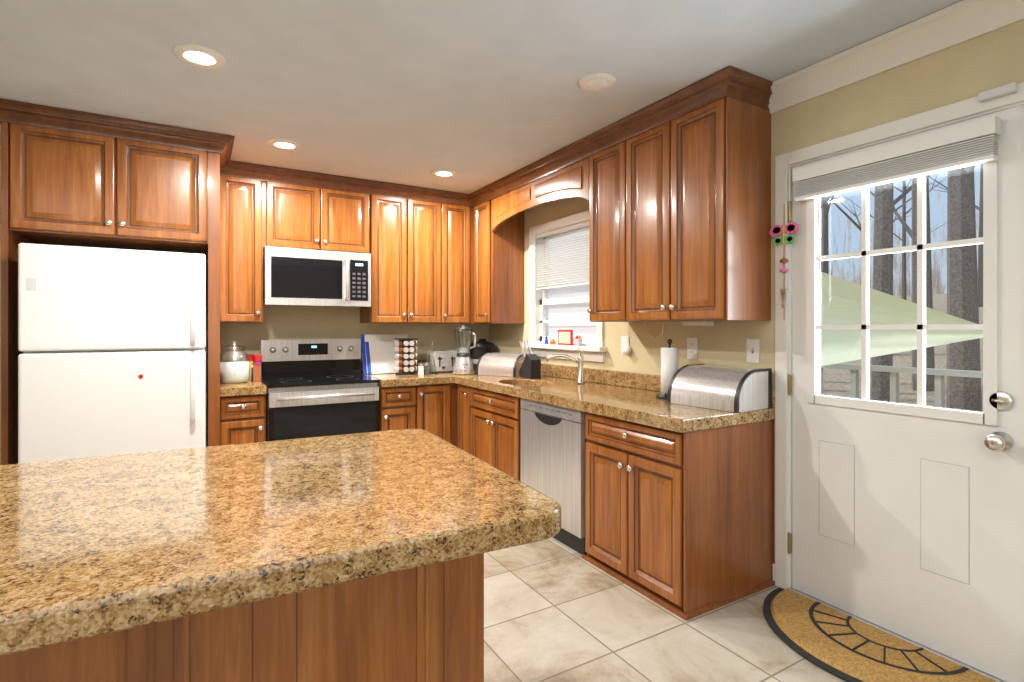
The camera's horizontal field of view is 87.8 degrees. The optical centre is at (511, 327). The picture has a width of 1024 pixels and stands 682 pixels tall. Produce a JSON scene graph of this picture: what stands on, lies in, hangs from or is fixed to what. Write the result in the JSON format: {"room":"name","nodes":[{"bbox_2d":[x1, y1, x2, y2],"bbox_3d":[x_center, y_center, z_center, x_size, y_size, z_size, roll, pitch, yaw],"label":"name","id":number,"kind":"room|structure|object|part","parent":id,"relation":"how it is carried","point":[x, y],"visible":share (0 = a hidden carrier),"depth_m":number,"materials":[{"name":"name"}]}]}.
{"room":"kitchen","nodes":[
{"label":"kitchen","id":0,"kind":"room"},
{"bbox_2d":[0,145,488,464],"bbox_3d":[-2.704,0.045,3.869,5.950,2.440,0.150,0,0,-30],"label":"wall","id":1,"kind":"structure","parent":0,"point":[285,322],"depth_m":4.41,"materials":[{"name":"paint"}]},
{"bbox_2d":[0,114,211,261],"bbox_3d":[-2.467,-0.805,3.392,0.913,0.580,0.909,0,0,-30],"label":"upper cabinet","id":2,"kind":"object","parent":1,"relation":"attached to","point":[63,183],"depth_m":3.01,"materials":[{"name":"brown wood"}]},
{"bbox_2d":[216,170,267,325],"bbox_3d":[-2.028,-0.566,3.968,0.294,1.060,0.359,0,0,-30],"label":"upper cabinet","id":3,"kind":"object","parent":1,"relation":"attached to","point":[241,198],"depth_m":3.84,"materials":[{"name":"brown wood"}]},
{"bbox_2d":[268,174,371,253],"bbox_3d":[-1.562,-0.845,4.242,0.787,0.500,0.359,0,0,-30],"label":"upper cabinet","id":4,"kind":"object","parent":1,"relation":"attached to","point":[301,214],"depth_m":4.11,"materials":[{"name":"brown wood"}]},
{"bbox_2d":[263,246,370,307],"bbox_3d":[-1.544,-0.377,4.199,0.770,0.423,0.446,0,0,-30],"label":"microwave","id":5,"kind":"object","parent":4,"relation":"attached to","point":[295,277],"visible":1,"depth_m":4.03,"materials":[{"name":"silver metal"}]},
{"bbox_3d":[-1.280,-0.371,4.124,0.022,0.332,0.051,0,0,-30],"label":"microwave handle","id":6,"kind":"part","parent":5,"relation":"part of","materials":[{"name":"silver metal"}]},
{"bbox_2d":[360,360,425,373],"bbox_3d":[-0.778,0.344,4.898,1.242,0.100,0.021,0,0,-30],"label":"backsplash","id":7,"kind":"structure","parent":1,"relation":"attached to","point":[418,361],"depth_m":4.84,"materials":[{"name":"brown stone"}]},
{"bbox_2d":[360,190,443,323],"bbox_3d":[-0.956,-0.566,4.597,0.619,1.060,0.359,0,0,-30],"label":"upper cabinet","id":8,"kind":"object","parent":1,"relation":"attached to","point":[407,256],"depth_m":4.46,"materials":[{"name":"brown wood"}]},
{"bbox_2d":[444,198,471,323],"bbox_3d":[-0.570,-0.566,4.824,0.276,1.060,0.359,0,0,-30],"label":"upper cabinet","id":9,"kind":"object","parent":1,"relation":"attached to","point":[457,215],"depth_m":4.70,"materials":[{"name":"brown wood"}]},
{"bbox_2d":[0,0,962,193],"bbox_3d":[-0.837,-1.225,0.686,5.950,0.100,7.530,0,0,-30],"label":"ceiling","id":10,"kind":"structure","parent":0,"point":[475,95],"depth_m":2.37,"materials":[{"name":"paint"}]},
{"bbox_2d":[172,43,225,68],"bbox_3d":[-1.351,-1.169,2.303,0.200,0.012,0.200,0,0,-30],"label":"recessed light","id":11,"kind":"object","parent":10,"relation":"in","point":[199,54],"visible":1,"depth_m":2.29,"materials":[{"name":"white"}]},
{"bbox_2d":[268,139,300,150],"bbox_3d":[-1.456,-1.169,3.412,0.200,0.012,0.200,0,0,-30],"label":"recessed light","id":12,"kind":"object","parent":10,"relation":"in","point":[284,143],"visible":0.96,"depth_m":3.40,"materials":[{"name":"white"}]},
{"bbox_2d":[431,169,456,177],"bbox_3d":[-0.517,-1.169,4.044,0.200,0.012,0.200,0,0,-30],"label":"recessed light","id":13,"kind":"object","parent":10,"relation":"in","point":[444,173],"visible":0.96,"depth_m":4.02,"materials":[{"name":"white"}]},
{"bbox_2d":[578,73,615,91],"bbox_3d":[0.408,-1.157,2.546,0.180,0.037,0.180,0,0,-30],"label":"recessed light","id":14,"kind":"object","parent":10,"relation":"in","point":[596,82],"visible":1,"depth_m":2.52,"materials":[{"name":"white plastic"}]},
{"bbox_2d":[484,537,845,681],"bbox_3d":[-0.837,1.325,0.686,5.950,0.120,7.530,0,0,-30],"label":"floor","id":15,"kind":"structure","parent":0,"point":[555,610],"depth_m":2.20,"materials":[{"name":"tile"}]},
{"bbox_2d":[18,243,205,463],"bbox_3d":[-2.357,0.415,3.253,0.835,1.700,0.863,0,0,-30],"label":"fridge","id":16,"kind":"object","parent":15,"relation":"on","point":[112,345],"visible":0.79,"depth_m":2.92,"materials":[{"name":"white metal"}]},
{"bbox_2d":[212,386,265,445],"bbox_3d":[-1.959,0.859,3.835,0.284,0.810,0.659,0,0,-30],"label":"base cabinet","id":17,"kind":"object","parent":15,"relation":"on","point":[236,418],"depth_m":3.56,"materials":[{"name":"brown wood"}]},
{"bbox_2d":[216,378,265,393],"bbox_3d":[-1.958,0.424,3.833,0.284,0.059,0.664,0,0,-30],"label":"countertop","id":18,"kind":"structure","parent":17,"relation":"on","point":[250,387],"depth_m":3.56,"materials":[{"name":"brown stone"}]},
{"bbox_2d":[220,341,249,383],"bbox_3d":[-1.990,0.244,3.818,0.196,0.298,0.196,0,0,-30],"label":"jar","id":19,"kind":"object","parent":18,"relation":"on","point":[233,372],"visible":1,"depth_m":3.75,"materials":[{"name":"white ceramic"}]},
{"bbox_2d":[246,354,261,363],"bbox_3d":[-1.946,0.298,4.015,0.129,0.190,0.059,0,0,21],"label":"can","id":20,"kind":"object","parent":18,"relation":"on","point":[257,357],"depth_m":4.00,"materials":[{"name":"red"}]},
{"bbox_2d":[251,361,261,381],"bbox_3d":[-1.857,0.327,3.878,0.050,0.135,0.030,0,0,-30],"label":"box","id":21,"kind":"object","parent":18,"relation":"on","point":[255,367],"depth_m":3.87,"materials":[{"name":"orange cardboard"}]},
{"bbox_2d":[0,557,483,681],"bbox_3d":[-1.086,0.860,1.246,1.916,0.810,0.739,0,0,-27],"label":"kitchen island","id":22,"kind":"object","parent":15,"relation":"on","point":[427,625],"depth_m":1.19,"materials":[{"name":"wood"}]},
{"bbox_2d":[0,429,560,660],"bbox_3d":[-1.056,0.424,1.146,2.136,0.058,1.076,0,0,-27],"label":"island countertop","id":23,"kind":"structure","parent":22,"relation":"on","point":[99,548],"depth_m":1.08,"materials":[{"name":"brown stone"}]},
{"bbox_2d":[260,339,379,440],"bbox_3d":[-1.473,0.681,4.070,0.767,1.168,0.678,0,0,-30],"label":"range","id":24,"kind":"object","parent":15,"relation":"on","point":[319,387],"visible":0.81,"depth_m":3.94,"materials":[{"name":"silver metal"}]},
{"bbox_3d":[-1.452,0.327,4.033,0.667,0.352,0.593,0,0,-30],"label":"handle","id":25,"kind":"part","parent":24,"relation":"part of","materials":[{"name":"silver metal"}]},
{"bbox_2d":[377,382,419,430],"bbox_3d":[-1.027,0.859,4.381,0.285,0.810,0.659,0,0,-30],"label":"base cabinet","id":26,"kind":"object","parent":15,"relation":"on","point":[399,406],"depth_m":4.13,"materials":[{"name":"brown wood"}]},
{"bbox_2d":[362,370,455,385],"bbox_3d":[-0.893,0.424,4.457,0.598,0.059,0.664,0,0,-30],"label":"countertop","id":27,"kind":"structure","parent":26,"relation":"on","point":[387,379],"depth_m":4.21,"materials":[{"name":"brown stone"}]},
{"bbox_2d":[361,334,407,373],"bbox_3d":[-1.085,0.227,4.604,0.412,0.332,0.130,0,0,-30],"label":"cutting boards","id":28,"kind":"object","parent":27,"relation":"on","point":[378,352],"visible":0.81,"depth_m":4.57,"materials":[{"name":"white plastic"}]},
{"bbox_2d":[394,338,417,374],"bbox_3d":[-0.897,0.242,4.494,0.172,0.302,0.172,0,0,-30],"label":"spice rack","id":29,"kind":"object","parent":27,"relation":"on","point":[405,356],"visible":1,"depth_m":4.43,"materials":[{"name":"silver plastic"}]},
{"bbox_2d":[418,363,428,374],"bbox_3d":[-0.733,0.344,4.413,0.090,0.100,0.055,0,0,-30],"label":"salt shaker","id":30,"kind":"object","parent":27,"relation":"on","point":[423,370],"visible":1,"depth_m":4.39,"materials":[{"name":"silver metal"}]},
{"bbox_2d":[429,342,437,373],"bbox_3d":[-0.674,0.259,4.509,0.071,0.270,0.071,0,0,15],"label":"bottle","id":31,"kind":"object","parent":27,"relation":"on","point":[433,360],"visible":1,"depth_m":4.51,"materials":[{"name":"clear glass"}]},
{"bbox_2d":[420,382,451,443],"bbox_3d":[-0.779,0.859,4.527,0.291,0.810,0.659,0,0,-30],"label":"base cabinet","id":32,"kind":"object","parent":15,"relation":"on","point":[435,397],"depth_m":4.29,"materials":[{"name":"brown wood"}]},
{"bbox_2d":[452,382,463,449],"bbox_3d":[-0.139,0.859,4.425,0.659,0.810,0.264,0,0,-30],"label":"base cabinet","id":33,"kind":"object","parent":15,"relation":"on","point":[457,387],"depth_m":4.33,"materials":[{"name":"brown wood"}]},
{"bbox_2d":[464,386,563,480],"bbox_3d":[0.125,0.859,3.975,0.659,0.810,0.780,0,0,-30],"label":"base cabinet","id":34,"kind":"object","parent":15,"relation":"on","point":[492,418],"depth_m":3.80,"materials":[{"name":"brown wood"}]},
{"bbox_2d":[521,398,586,555],"bbox_3d":[0.481,0.862,3.354,0.616,0.806,0.636,0,0,-30],"label":"dishwasher","id":35,"kind":"object","parent":15,"relation":"on","point":[553,440],"visible":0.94,"depth_m":3.10,"materials":[{"name":"silver metal"}]},
{"bbox_2d":[576,406,774,620],"bbox_3d":[0.831,0.859,2.771,0.659,0.810,0.712,0,0,-30],"label":"base cabinet","id":36,"kind":"object","parent":15,"relation":"on","point":[683,521],"depth_m":2.50,"materials":[{"name":"brown wood"}]},
{"bbox_2d":[437,370,774,433],"bbox_3d":[0.250,0.424,3.757,0.663,0.059,3.028,0,0,-30],"label":"countertop","id":37,"kind":"structure","parent":36,"relation":"on","point":[622,401],"depth_m":2.88,"materials":[{"name":"brown stone"}]},
{"bbox_2d":[426,350,457,372],"bbox_3d":[-0.616,0.300,4.711,0.265,0.187,0.190,0,0,-30],"label":"toaster","id":38,"kind":"object","parent":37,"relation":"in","point":[445,361],"visible":0.67,"depth_m":4.64,"materials":[{"name":"silver metal"}]},
{"bbox_2d":[453,325,475,374],"bbox_3d":[-0.391,0.188,4.513,0.226,0.412,0.184,0,0,-30],"label":"blender","id":39,"kind":"object","parent":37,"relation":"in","point":[463,365],"visible":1,"depth_m":4.45,"materials":[{"name":"silver metal"}]},
{"bbox_2d":[470,339,495,369],"bbox_3d":[-0.279,0.250,5.013,0.250,0.287,0.250,0,0,-30],"label":"stand mixer","id":40,"kind":"object","parent":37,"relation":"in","point":[480,349],"visible":0.56,"depth_m":4.91,"materials":[{"name":"black plastic"}]},
{"bbox_2d":[476,352,529,376],"bbox_3d":[-0.068,0.305,4.436,0.380,0.177,0.258,0,0,33],"label":"bread box","id":41,"kind":"object","parent":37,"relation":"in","point":[499,364],"visible":0.85,"depth_m":4.34,"materials":[{"name":"silver metal"}]},
{"bbox_2d":[519,341,540,378],"bbox_3d":[0.134,0.250,4.189,0.090,0.286,0.201,0,0,-30],"label":"knife block","id":42,"kind":"object","parent":37,"relation":"on","point":[530,368],"visible":1,"depth_m":4.12,"materials":[{"name":"black plastic"}]},
{"bbox_2d":[544,348,587,381],"bbox_3d":[0.380,0.269,3.749,0.230,0.249,0.222,0,0,-30],"label":"faucet","id":43,"kind":"object","parent":37,"relation":"on","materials":[{"name":"silver metal"}]},
{"bbox_2d":[656,339,678,398],"bbox_3d":[0.886,0.229,2.995,0.150,0.330,0.150,0,0,-30],"label":"paper towel holder","id":44,"kind":"object","parent":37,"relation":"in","point":[669,361],"visible":0.73,"depth_m":2.96,"materials":[{"name":"white paper"}]},
{"bbox_2d":[667,364,771,412],"bbox_3d":[1.044,0.297,2.699,0.288,0.192,0.400,0,0,-34],"label":"bread box","id":45,"kind":"object","parent":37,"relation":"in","point":[732,389],"depth_m":2.59,"materials":[{"name":"silver metal"}]},
{"bbox_2d":[763,587,996,681],"bbox_3d":[1.339,1.251,2.066,0.430,0.026,0.920,0,0,-30],"label":"doormat","id":46,"kind":"object","parent":15,"relation":"on","point":[840,645],"visible":0.98,"depth_m":2.07,"materials":[{"name":"beige fabric"}]},
{"bbox_2d":[489,20,1023,563],"bbox_3d":[1.665,0.045,2.153,0.150,2.440,7.230,0,0,-30],"label":"wall","id":47,"kind":"structure","parent":0,"point":[969,68],"depth_m":2.51,"materials":[{"name":"paint"}]},
{"bbox_2d":[472,194,527,323],"bbox_3d":[-0.138,-0.566,4.718,0.359,1.060,0.360,0,0,-30],"label":"upper cabinet","id":48,"kind":"object","parent":47,"relation":"attached to","point":[497,223],"depth_m":4.58,"materials":[{"name":"brown wood"}]},
{"bbox_2d":[536,221,596,343],"bbox_3d":[0.457,-0.335,4.187,0.115,0.940,0.820,0,0,-30],"label":"window","id":49,"kind":"structure","parent":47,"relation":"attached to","point":[565,276],"depth_m":4.27,"materials":[{"name":"white"}]},
{"bbox_2d":[580,138,615,321],"bbox_3d":[0.697,-0.566,3.295,0.359,1.060,0.342,0,0,-30],"label":"upper cabinet","id":50,"kind":"object","parent":47,"relation":"attached to","point":[597,163],"depth_m":3.26,"materials":[{"name":"brown wood"}]},
{"bbox_2d":[621,336,628,354],"bbox_3d":[0.753,0.120,3.549,0.009,0.120,0.072,0,0,-30],"label":"electrical outlet","id":51,"kind":"object","parent":47,"relation":"attached to","point":[624,340],"visible":0.65,"depth_m":3.55,"materials":[{"name":"white plastic"}]},
{"bbox_2d":[622,342,630,354],"bbox_3d":[0.757,0.136,3.501,0.033,0.086,0.080,0,0,-30],"label":"plug","id":52,"kind":"object","parent":51,"relation":"attached to","point":[626,349],"visible":0.96,"depth_m":3.49,"materials":[{"name":"white plastic"}]},
{"bbox_2d":[541,363,774,405],"bbox_3d":[0.527,0.344,3.920,0.020,0.100,3.028,0,0,-30],"label":"backsplash","id":53,"kind":"structure","parent":47,"relation":"attached to","point":[609,377],"depth_m":3.60,"materials":[{"name":"brown stone"}]},
{"bbox_2d":[687,338,697,358],"bbox_3d":[1.036,0.120,3.066,0.009,0.120,0.072,0,0,-30],"label":"electrical outlet","id":54,"kind":"object","parent":47,"relation":"attached to","point":[692,348],"visible":1,"depth_m":3.06,"materials":[{"name":"white plastic"}]},
{"bbox_2d":[616,86,770,321],"bbox_3d":[0.958,-0.566,2.850,0.359,1.060,0.689,0,0,-30],"label":"upper cabinet","id":55,"kind":"object","parent":47,"relation":"attached to","point":[674,188],"depth_m":2.64,"materials":[{"name":"brown wood"}]},
{"bbox_3d":[-0.930,-1.123,3.043,3.419,0.097,3.064,0,0,-30],"label":"crown","id":56,"kind":"part","parent":55,"relation":"part of","materials":[{"name":"brown wood"}]},
{"bbox_2d":[643,322,713,339],"bbox_3d":[0.932,0.022,3.099,0.143,0.111,0.602,0,0,-30],"label":"under-cabinet light","id":57,"kind":"object","parent":55,"relation":"attached to","point":[698,323],"visible":1,"depth_m":2.89,"materials":[{"name":"white plastic"}]},
{"bbox_2d":[746,339,759,362],"bbox_3d":[1.231,0.120,2.728,0.016,0.120,0.072,0,0,-30],"label":"light switch","id":58,"kind":"object","parent":47,"relation":"attached to","point":[752,350],"visible":1,"depth_m":2.72,"materials":[{"name":"white plastic"}]},
{"bbox_2d":[523,82,1023,588],"bbox_3d":[1.825,0.205,1.819,0.219,2.120,6.492,0,0,-30],"label":"door frame","id":59,"kind":"structure","parent":47,"relation":"attached to","point":[949,114],"depth_m":2.57,"materials":[{"name":"white"}]},
{"bbox_2d":[545,330,581,345],"bbox_3d":[0.388,0.076,4.103,0.050,0.115,0.465,0,0,-30],"label":"trinkets","id":60,"kind":"object","parent":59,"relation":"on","point":[565,337],"visible":0.96,"depth_m":4.05,"materials":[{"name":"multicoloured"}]},
{"bbox_2d":[770,222,798,307],"bbox_3d":[1.309,-0.315,2.563,0.040,0.560,0.148,0,0,-30],"label":"butterfly","id":61,"kind":"object","parent":47,"relation":"hanging from","point":[789,229],"visible":0.98,"depth_m":2.56,"materials":[{"name":"pink"}]},
{"bbox_2d":[768,0,1023,113],"bbox_3d":[2.318,-1.116,0.800,0.090,0.112,4.235,0,0,-30],"label":"crown molding","id":62,"kind":"structure","parent":47,"relation":"attached to","point":[953,25],"depth_m":2.12,"materials":[{"name":"white"}]},
{"bbox_2d":[793,116,1000,301],"bbox_3d":[1.521,-0.427,2.188,0.050,0.625,0.735,0,0,-30],"label":"door blind","id":63,"kind":"object","parent":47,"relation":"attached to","point":[972,143],"visible":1,"depth_m":2.11,"materials":[{"name":"white fabric"}]},
{"bbox_2d":[790,588,1005,681],"bbox_3d":[1.605,1.259,2.225,0.180,0.012,0.845,0,0,-30],"label":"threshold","id":64,"kind":"structure","parent":47,"relation":"attached to","point":[910,641],"depth_m":2.15,"materials":[{"name":"silver metal"}]},
{"bbox_2d":[788,105,1023,681],"bbox_3d":[1.560,0.240,2.217,0.065,2.022,0.865,0,0,-30],"label":"door leaf","id":65,"kind":"structure","parent":47,"relation":"in","point":[908,521],"depth_m":2.10,"materials":[{"name":"white"}]},
{"bbox_3d":[1.327,0.240,2.562,0.012,1.690,0.032,0,0,-30],"label":"door hinges","id":66,"kind":"part","parent":65,"relation":"part of","materials":[{"name":"silver metal"}]},
{"bbox_2d":[818,165,1013,450],"bbox_3d":[1.555,-0.100,2.149,0.095,1.071,0.697,0,0,-30],"label":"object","id":67,"kind":"structure","parent":65,"relation":"attached to","point":[998,441],"depth_m":2.08,"materials":[{"name":"clear glass"}]},
{"bbox_3d":[1.706,0.331,1.872,0.075,0.210,0.068,0,0,-30],"label":"knob","id":68,"kind":"part","parent":67,"relation":"part of","materials":[{"name":"silver metal"}]},
{"bbox_2d":[979,82,1017,101],"bbox_3d":[1.706,-0.825,1.870,0.026,0.030,0.100,0,0,-30],"label":"sensor","id":69,"kind":"object","parent":47,"relation":"attached to","point":[1000,91],"visible":1,"depth_m":1.86,"materials":[{"name":"white plastic"}]},
{"label":"outside","id":70,"kind":"structure","parent":0,"visible":0},
{"bbox_2d":[821,164,979,295],"bbox_3d":[43.401,-18.735,13.863,0.001,50.000,120.000,0,0,-30],"label":"sky","id":71,"kind":"structure","parent":70,"point":[856,245],"depth_m":39.38,"materials":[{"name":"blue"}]},
{"bbox_2d":[821,363,982,407],"bbox_3d":[3.057,0.940,2.952,3.040,1.150,5.000,0,0,-30],"label":"deck","id":72,"kind":"object","parent":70,"point":[911,370],"depth_m":4.93,"materials":[{"name":"beige wood"}]},
{"bbox_2d":[821,272,982,365],"bbox_3d":[3.002,-0.160,4.746,0.481,1.450,2.050,0,0,-30],"label":"tarp canopy","id":73,"kind":"object","parent":72,"relation":"on","point":[884,320],"depth_m":4.71,"materials":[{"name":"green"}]},
{"bbox_2d":[823,294,982,411],"bbox_3d":[19.623,-0.237,11.510,40.000,4.004,80.000,0,0,-30],"label":"ground","id":74,"kind":"structure","parent":70,"point":[902,360],"depth_m":12.77,"materials":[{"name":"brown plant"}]},
{"bbox_2d":[821,163,982,411],"bbox_3d":[22.006,-8.768,7.258,36.133,21.196,43.054,0,0,-30],"label":"trees","id":75,"kind":"object","parent":74,"relation":"on","point":[962,206],"depth_m":8.30,"materials":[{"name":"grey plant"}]}
]}

